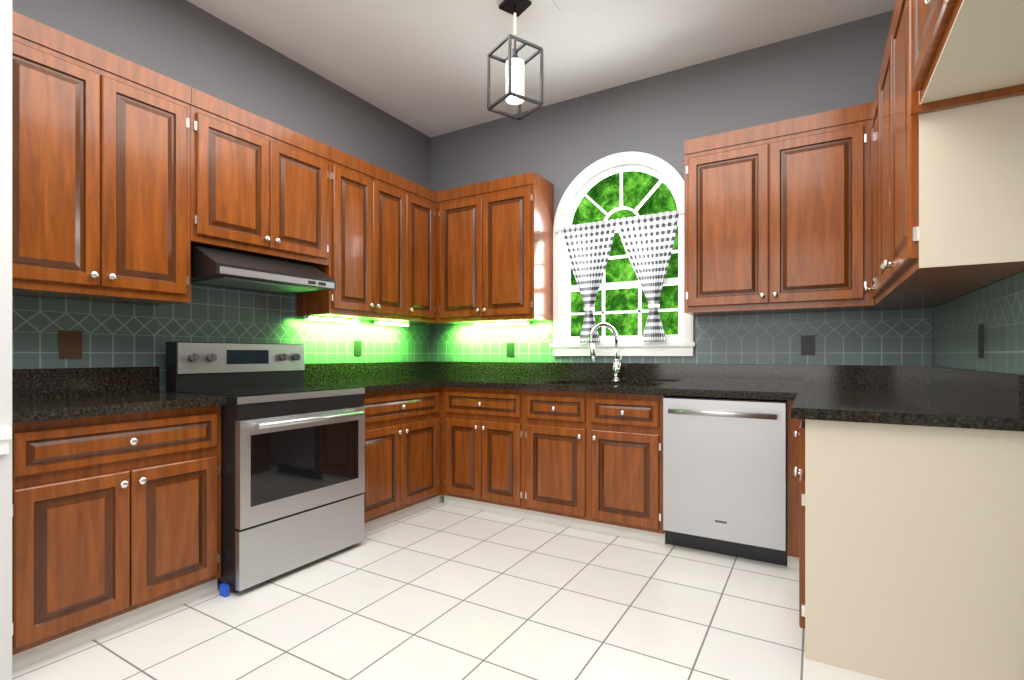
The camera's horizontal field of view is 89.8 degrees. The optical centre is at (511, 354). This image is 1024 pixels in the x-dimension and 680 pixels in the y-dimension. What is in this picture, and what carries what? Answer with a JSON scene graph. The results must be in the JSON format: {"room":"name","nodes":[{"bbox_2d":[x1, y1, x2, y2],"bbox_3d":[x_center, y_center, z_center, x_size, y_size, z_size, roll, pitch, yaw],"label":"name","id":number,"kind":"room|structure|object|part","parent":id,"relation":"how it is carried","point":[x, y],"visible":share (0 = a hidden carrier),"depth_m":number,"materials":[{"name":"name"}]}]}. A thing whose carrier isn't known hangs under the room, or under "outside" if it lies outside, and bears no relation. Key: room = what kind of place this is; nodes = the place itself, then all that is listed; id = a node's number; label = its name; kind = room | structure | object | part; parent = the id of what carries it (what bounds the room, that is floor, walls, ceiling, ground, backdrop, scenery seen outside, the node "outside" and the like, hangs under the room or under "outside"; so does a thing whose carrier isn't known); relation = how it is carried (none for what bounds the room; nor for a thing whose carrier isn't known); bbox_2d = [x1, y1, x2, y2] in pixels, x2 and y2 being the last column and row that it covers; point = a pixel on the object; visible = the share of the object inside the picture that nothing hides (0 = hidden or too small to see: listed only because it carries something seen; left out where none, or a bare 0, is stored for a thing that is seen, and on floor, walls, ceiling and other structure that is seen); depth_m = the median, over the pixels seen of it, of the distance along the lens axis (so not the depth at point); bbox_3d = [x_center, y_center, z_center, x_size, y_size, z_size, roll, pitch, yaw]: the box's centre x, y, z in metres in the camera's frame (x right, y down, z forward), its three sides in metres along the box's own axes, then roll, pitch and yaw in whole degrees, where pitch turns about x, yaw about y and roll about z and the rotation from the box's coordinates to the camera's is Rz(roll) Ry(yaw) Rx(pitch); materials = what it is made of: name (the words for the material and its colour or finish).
{"room":"kitchen","nodes":[
{"label":"kitchen","id":0,"kind":"room"},
{"bbox_2d":[0,0,11,679],"bbox_3d":[-1.996,-0.417,1.810,0.698,3.067,0.160,0,0,31],"label":"door frame","id":1,"kind":"structure","parent":0,"point":[5,334],"depth_m":1.69,"materials":[{"name":"white paint"}]},
{"bbox_2d":[0,427,11,454],"bbox_3d":[-1.688,0.283,1.622,0.024,0.086,0.152,0,0,31],"label":"trim","id":2,"kind":"structure","parent":1,"relation":"attached to","point":[5,434],"depth_m":1.67,"materials":[{"name":"white"}]},
{"bbox_2d":[12,0,430,368],"bbox_3d":[-2.313,-0.418,1.964,0.001,3.069,6.200,0,0,31],"label":"wall","id":3,"kind":"structure","parent":0,"point":[186,42],"depth_m":3.08,"materials":[{"name":"grey paint"}]},
{"bbox_2d":[12,367,159,399],"bbox_3d":[-2.053,0.131,2.379,0.020,0.130,0.754,0,0,31],"label":"backsplash","id":4,"kind":"structure","parent":3,"relation":"attached to","point":[63,382],"depth_m":2.41,"materials":[{"name":"black stone"}]},
{"bbox_2d":[12,11,190,305],"bbox_3d":[-1.902,-0.789,2.290,0.371,1.066,0.752,0,0,31],"label":"upper cabinet","id":5,"kind":"object","parent":3,"relation":"attached to","point":[100,174],"visible":0.98,"depth_m":2.20,"materials":[{"name":"brown wood"}]},
{"bbox_2d":[12,284,430,391],"bbox_3d":[-1.490,-0.173,3.343,0.006,0.778,2.986,0,0,31],"label":"tile backsplash","id":6,"kind":"structure","parent":3,"relation":"attached to","point":[123,335],"depth_m":2.85,"materials":[{"name":"grey tile"}]},
{"bbox_2d":[59,330,81,358],"bbox_3d":[-2.051,-0.044,2.387,0.004,0.130,0.085,0,0,31],"label":"electrical outlet","id":7,"kind":"object","parent":6,"relation":"attached to","point":[70,344],"visible":1,"depth_m":2.38,"materials":[{"name":"brown plastic"}]},
{"bbox_2d":[354,340,361,355],"bbox_3d":[-1.165,-0.046,3.881,0.004,0.115,0.070,0,0,31],"label":"electrical outlet","id":8,"kind":"object","parent":6,"relation":"attached to","point":[357,347],"visible":1,"depth_m":3.88,"materials":[{"name":"black"}]},
{"bbox_2d":[190,87,329,266],"bbox_3d":[-1.495,-0.943,2.976,0.371,0.758,0.838,0,0,31],"label":"upper cabinet","id":9,"kind":"object","parent":3,"relation":"attached to","point":[259,185],"visible":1,"depth_m":2.82,"materials":[{"name":"brown wood"}]},
{"bbox_2d":[190,243,335,294],"bbox_3d":[-1.452,-0.473,2.918,0.487,0.177,0.720,0,0,31],"label":"range hood","id":10,"kind":"object","parent":9,"relation":"attached to","point":[217,267],"visible":0.94,"depth_m":2.76,"materials":[{"name":"black metal"}]},
{"bbox_2d":[297,147,408,322],"bbox_3d":[-1.115,-0.789,3.646,0.340,1.066,0.698,0,0,31],"label":"upper cabinet","id":11,"kind":"object","parent":3,"relation":"attached to","point":[382,246],"depth_m":3.52,"materials":[{"name":"brown wood"}]},
{"bbox_2d":[304,316,358,322],"bbox_3d":[-1.253,-0.242,3.585,0.050,0.024,0.430,0,0,31],"label":"under-cabinet light","id":12,"kind":"object","parent":11,"relation":"attached to","point":[319,318],"visible":0.96,"depth_m":3.55,"materials":[{"name":"white plastic"}]},
{"bbox_2d":[374,321,409,325],"bbox_3d":[-0.952,-0.242,4.092,0.050,0.024,0.350,0,0,31],"label":"under-cabinet light","id":13,"kind":"object","parent":11,"relation":"attached to","point":[390,323],"visible":1,"depth_m":4.05,"materials":[{"name":"white plastic"}]},
{"bbox_2d":[304,361,431,382],"bbox_3d":[-1.106,0.131,3.976,0.020,0.130,1.414,0,0,31],"label":"backsplash","id":14,"kind":"structure","parent":3,"relation":"attached to","point":[326,372],"depth_m":3.91,"materials":[{"name":"black stone"}]},
{"bbox_2d":[409,180,435,324],"bbox_3d":[-0.851,-0.789,4.091,0.340,1.066,0.336,0,0,31],"label":"upper cabinet","id":15,"kind":"object","parent":3,"relation":"attached to","point":[422,200],"depth_m":4.02,"materials":[{"name":"brown wood"}]},
{"bbox_2d":[421,323,456,325],"bbox_3d":[-0.676,-0.789,4.388,0.340,1.066,0.354,0,0,31],"label":"upper cabinet","id":16,"kind":"object","parent":3,"relation":"attached to","point":[429,324],"depth_m":4.43,"materials":[{"name":"brown wood"}]},
{"bbox_2d":[12,501,884,679],"bbox_3d":[-0.788,1.116,1.059,3.646,0.001,6.300,0,0,31],"label":"floor","id":17,"kind":"structure","parent":0,"point":[442,591],"depth_m":2.17,"materials":[{"name":"tile"}]},
{"bbox_2d":[12,405,220,671],"bbox_3d":[-1.787,0.676,2.222,0.639,0.880,0.751,0,0,31],"label":"base cabinet","id":18,"kind":"object","parent":17,"relation":"on","point":[116,522],"visible":0.98,"depth_m":2.02,"materials":[{"name":"brown wood"}]},
{"bbox_2d":[12,391,226,422],"bbox_3d":[-1.789,0.216,2.223,0.633,0.040,0.754,0,0,31],"label":"countertop","id":19,"kind":"structure","parent":18,"relation":"on","point":[38,409],"depth_m":2.08,"materials":[{"name":"stone"}]},
{"bbox_2d":[220,583,228,596],"bbox_3d":[-1.330,1.091,2.372,0.045,0.050,0.018,0,0,31],"label":"tape","id":20,"kind":"object","parent":17,"relation":"on","point":[224,589],"visible":1,"depth_m":2.36,"materials":[{"name":"blue plastic"}]},
{"bbox_2d":[166,342,364,592],"bbox_3d":[-1.302,0.526,2.819,0.708,1.180,0.768,0,0,31],"label":"range","id":21,"kind":"object","parent":17,"relation":"on","point":[292,468],"visible":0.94,"depth_m":2.64,"materials":[{"name":"silver metal"}]},
{"bbox_2d":[362,386,441,532],"bbox_3d":[-1.005,0.676,3.570,0.608,0.880,0.822,0,0,31],"label":"base cabinet","id":22,"kind":"object","parent":17,"relation":"on","point":[403,453],"depth_m":3.43,"materials":[{"name":"brown wood"}]},
{"bbox_2d":[304,379,441,392],"bbox_3d":[-0.993,0.216,3.566,0.633,0.040,0.825,0,0,31],"label":"countertop","id":23,"kind":"structure","parent":22,"relation":"on","point":[375,385],"depth_m":3.43,"materials":[{"name":"stone"}]},
{"bbox_2d":[442,386,526,517],"bbox_3d":[-0.083,0.676,3.872,0.706,0.880,0.639,0,0,31],"label":"base cabinet","id":24,"kind":"object","parent":17,"relation":"on","point":[483,448],"visible":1,"depth_m":3.61,"materials":[{"name":"brown wood"}]},
{"bbox_2d":[525,390,667,543],"bbox_3d":[0.620,0.676,3.455,0.927,0.880,0.639,0,0,31],"label":"base cabinet","id":25,"kind":"object","parent":17,"relation":"on","point":[593,461],"visible":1,"depth_m":3.18,"materials":[{"name":"brown wood"}]},
{"bbox_2d":[387,376,952,400],"bbox_3d":[0.630,0.216,3.452,3.542,0.040,0.633,0,0,31],"label":"countertop","id":26,"kind":"structure","parent":25,"relation":"on","point":[768,392],"depth_m":3.06,"materials":[{"name":"stone"}]},
{"bbox_2d":[589,323,621,381],"bbox_3d":[0.671,-0.013,3.614,0.209,0.417,0.211,0,0,31],"label":"faucet","id":27,"kind":"object","parent":26,"relation":"on","point":[617,364],"visible":0.98,"depth_m":3.62,"materials":[{"name":"silver metal"}]},
{"bbox_2d":[663,396,787,565],"bbox_3d":[1.277,0.682,3.027,0.625,0.868,0.657,0,0,31],"label":"dishwasher","id":28,"kind":"object","parent":17,"relation":"on","point":[724,476],"visible":0.92,"depth_m":2.78,"materials":[{"name":"silver metal"}]},
{"bbox_2d":[787,400,800,568],"bbox_3d":[1.618,0.676,2.893,0.093,0.880,0.588,0,0,31],"label":"base cabinet","id":29,"kind":"object","parent":17,"relation":"on","point":[793,425],"visible":0.46,"depth_m":2.65,"materials":[{"name":"brown wood"}]},
{"bbox_2d":[794,419,1023,679],"bbox_3d":[1.523,0.676,2.082,0.608,0.880,0.800,0,0,31],"label":"base cabinet","id":30,"kind":"object","parent":17,"relation":"on","point":[911,552],"visible":0.98,"depth_m":1.71,"materials":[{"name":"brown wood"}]},
{"bbox_2d":[791,393,1023,431],"bbox_3d":[1.508,0.216,2.080,0.633,0.040,0.832,0,0,31],"label":"countertop","id":31,"kind":"structure","parent":30,"relation":"on","point":[934,412],"depth_m":1.82,"materials":[{"name":"stone"}]},
{"bbox_2d":[187,0,895,136],"bbox_3d":[-0.788,-1.953,1.059,3.646,0.001,6.300,0,0,31],"label":"ceiling","id":32,"kind":"structure","parent":0,"point":[420,65],"depth_m":3.20,"materials":[{"name":"white paint"}]},
{"bbox_2d":[472,0,560,119],"bbox_3d":[0.016,-1.660,2.849,0.380,0.584,0.380,0,0,31],"label":"pendant lamp","id":33,"kind":"object","parent":32,"relation":"hanging from","point":[504,16],"visible":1,"depth_m":2.86,"materials":[{"name":"black metal"}]},
{"bbox_2d":[431,10,915,365],"bbox_3d":[0.793,-0.418,3.726,3.546,3.069,0.001,0,0,31],"label":"wall","id":34,"kind":"structure","parent":0,"point":[561,146],"depth_m":3.53,"materials":[{"name":"grey paint"}]},
{"bbox_2d":[436,172,553,324],"bbox_3d":[-0.159,-0.789,4.073,0.906,1.066,0.371,0,0,31],"label":"upper cabinet","id":35,"kind":"object","parent":34,"relation":"attached to","point":[494,251],"visible":1,"depth_m":3.91,"materials":[{"name":"brown wood"}]},
{"bbox_2d":[474,322,529,326],"bbox_3d":[-0.087,-0.242,4.149,0.500,0.024,0.050,0,0,31],"label":"under-cabinet light","id":36,"kind":"object","parent":35,"relation":"attached to","point":[500,324],"visible":0.96,"depth_m":4.12,"materials":[{"name":"white plastic"}]},
{"bbox_2d":[550,152,695,355],"bbox_3d":[0.795,-0.722,3.763,1.075,1.470,0.134,0,0,31],"label":"window","id":37,"kind":"structure","parent":34,"relation":"in","point":[685,346],"depth_m":3.76,"materials":[{"name":"white wood"}]},
{"bbox_3d":[0.803,-0.731,3.778,0.904,1.309,0.100,0,0,31],"label":"window sash","id":38,"kind":"part","parent":37,"relation":"part of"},
{"bbox_2d":[432,361,923,389],"bbox_3d":[0.787,0.131,3.716,3.542,0.130,0.020,0,0,31],"label":"backsplash","id":39,"kind":"structure","parent":34,"relation":"attached to","point":[845,376],"depth_m":3.39,"materials":[{"name":"black stone"}]},
{"bbox_2d":[431,308,931,365],"bbox_3d":[0.791,-0.095,3.723,3.530,0.318,0.006,0,0,31],"label":"tile backsplash","id":40,"kind":"structure","parent":34,"relation":"attached to","point":[896,337],"depth_m":3.24,"materials":[{"name":"grey tile"}]},
{"bbox_2d":[506,343,514,356],"bbox_3d":[-0.012,-0.036,4.192,0.075,0.115,0.004,0,0,31],"label":"electrical outlet","id":41,"kind":"object","parent":40,"relation":"attached to","point":[510,349],"visible":1,"depth_m":4.19,"materials":[{"name":"green"}]},
{"bbox_2d":[801,335,814,354],"bbox_3d":[1.798,-0.054,3.119,0.075,0.120,0.004,0,0,31],"label":"electrical outlet","id":42,"kind":"object","parent":40,"relation":"attached to","point":[807,344],"visible":1,"depth_m":3.12,"materials":[{"name":"black plastic"}]},
{"bbox_2d":[684,102,873,315],"bbox_3d":[1.554,-0.789,3.057,0.966,1.066,0.371,0,0,31],"label":"upper cabinet","id":43,"kind":"object","parent":34,"relation":"attached to","point":[777,217],"visible":0.96,"depth_m":2.90,"materials":[{"name":"brown wood"}]},
{"bbox_2d":[864,286,940,309],"bbox_3d":[2.089,-0.789,2.743,0.310,1.066,0.365,0,0,31],"label":"upper cabinet","id":44,"kind":"object","parent":34,"relation":"attached to","point":[866,287],"depth_m":2.76,"materials":[{"name":"brown wood"}]},
{"label":"wall","id":45,"kind":"structure","parent":0,"visible":0},
{"bbox_2d":[868,91,960,307],"bbox_3d":[1.886,-0.789,2.402,0.310,1.066,0.428,0,0,31],"label":"upper cabinet","id":46,"kind":"object","parent":45,"relation":"attached to","point":[927,299],"depth_m":2.55,"materials":[{"name":"brown wood"}]},
{"bbox_2d":[876,38,990,299],"bbox_3d":[1.668,-0.789,2.033,0.310,1.066,0.430,0,0,31],"label":"upper cabinet","id":47,"kind":"object","parent":45,"relation":"attached to","point":[883,292],"depth_m":2.20,"materials":[{"name":"brown wood"}]},
{"bbox_2d":[888,0,1023,287],"bbox_3d":[1.442,-0.789,1.653,0.310,1.066,0.455,0,0,31],"label":"upper cabinet","id":48,"kind":"object","parent":45,"relation":"attached to","point":[947,205],"depth_m":1.50,"materials":[{"name":"brown wood"}]},
{"bbox_2d":[910,0,1023,115],"bbox_3d":[1.074,-1.016,1.062,0.341,0.611,0.930,0,0,31],"label":"upper cabinet","id":49,"kind":"object","parent":45,"relation":"attached to","point":[963,47],"depth_m":1.29,"materials":[{"name":"brown wood"}]},
{"bbox_3d":[1.318,-0.721,1.444,0.312,0.021,0.022,0,0,31],"label":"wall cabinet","id":50,"kind":"part","parent":49,"relation":"part of","materials":[{"name":"brown wood"}]},
{"bbox_2d":[924,366,1023,417],"bbox_3d":[1.921,0.131,2.176,0.020,0.130,1.421,0,0,31],"label":"backsplash","id":51,"kind":"structure","parent":45,"relation":"attached to","point":[1001,392],"depth_m":1.93,"materials":[{"name":"black stone"}]},
{"bbox_2d":[932,272,1023,374],"bbox_3d":[1.885,-0.095,2.099,0.006,0.318,1.668,0,0,31],"label":"tile backsplash","id":52,"kind":"structure","parent":45,"relation":"attached to","point":[996,309],"depth_m":1.93,"materials":[{"name":"grey tile"}]},
{"bbox_2d":[978,324,983,357],"bbox_3d":[1.797,-0.049,1.968,0.010,0.130,0.030,0,0,31],"label":"electrical outlet","id":53,"kind":"object","parent":52,"relation":"attached to","point":[980,340],"visible":1,"depth_m":1.96,"materials":[{"name":"black plastic"}]},
{"label":"outside","id":54,"kind":"structure","parent":0,"visible":0},
{"bbox_2d":[571,171,677,336],"bbox_3d":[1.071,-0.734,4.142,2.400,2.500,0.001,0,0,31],"label":"trees","id":55,"kind":"object","parent":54,"point":[604,193],"depth_m":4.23,"materials":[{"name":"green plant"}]},
{"bbox_3d":[0.757,-0.946,3.700,0.995,0.022,0.030,0,0,31],"label":"curtain rod","id":56,"kind":"object","parent":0,"visible":0},
{"bbox_2d":[560,219,616,342],"bbox_3d":[0.559,-0.529,3.794,0.447,0.888,0.048,0,0,31],"label":"curtain","id":57,"kind":"object","parent":56,"relation":"hanging from","point":[588,246],"visible":0.98,"depth_m":3.78,"materials":[{"name":"fabric"}]},
{"bbox_2d":[616,211,678,341],"bbox_3d":[0.935,-0.529,3.571,0.447,0.888,0.048,0,0,31],"label":"curtain","id":58,"kind":"object","parent":56,"relation":"hanging from","point":[648,241],"visible":1,"depth_m":3.55,"materials":[{"name":"fabric"}]}
]}

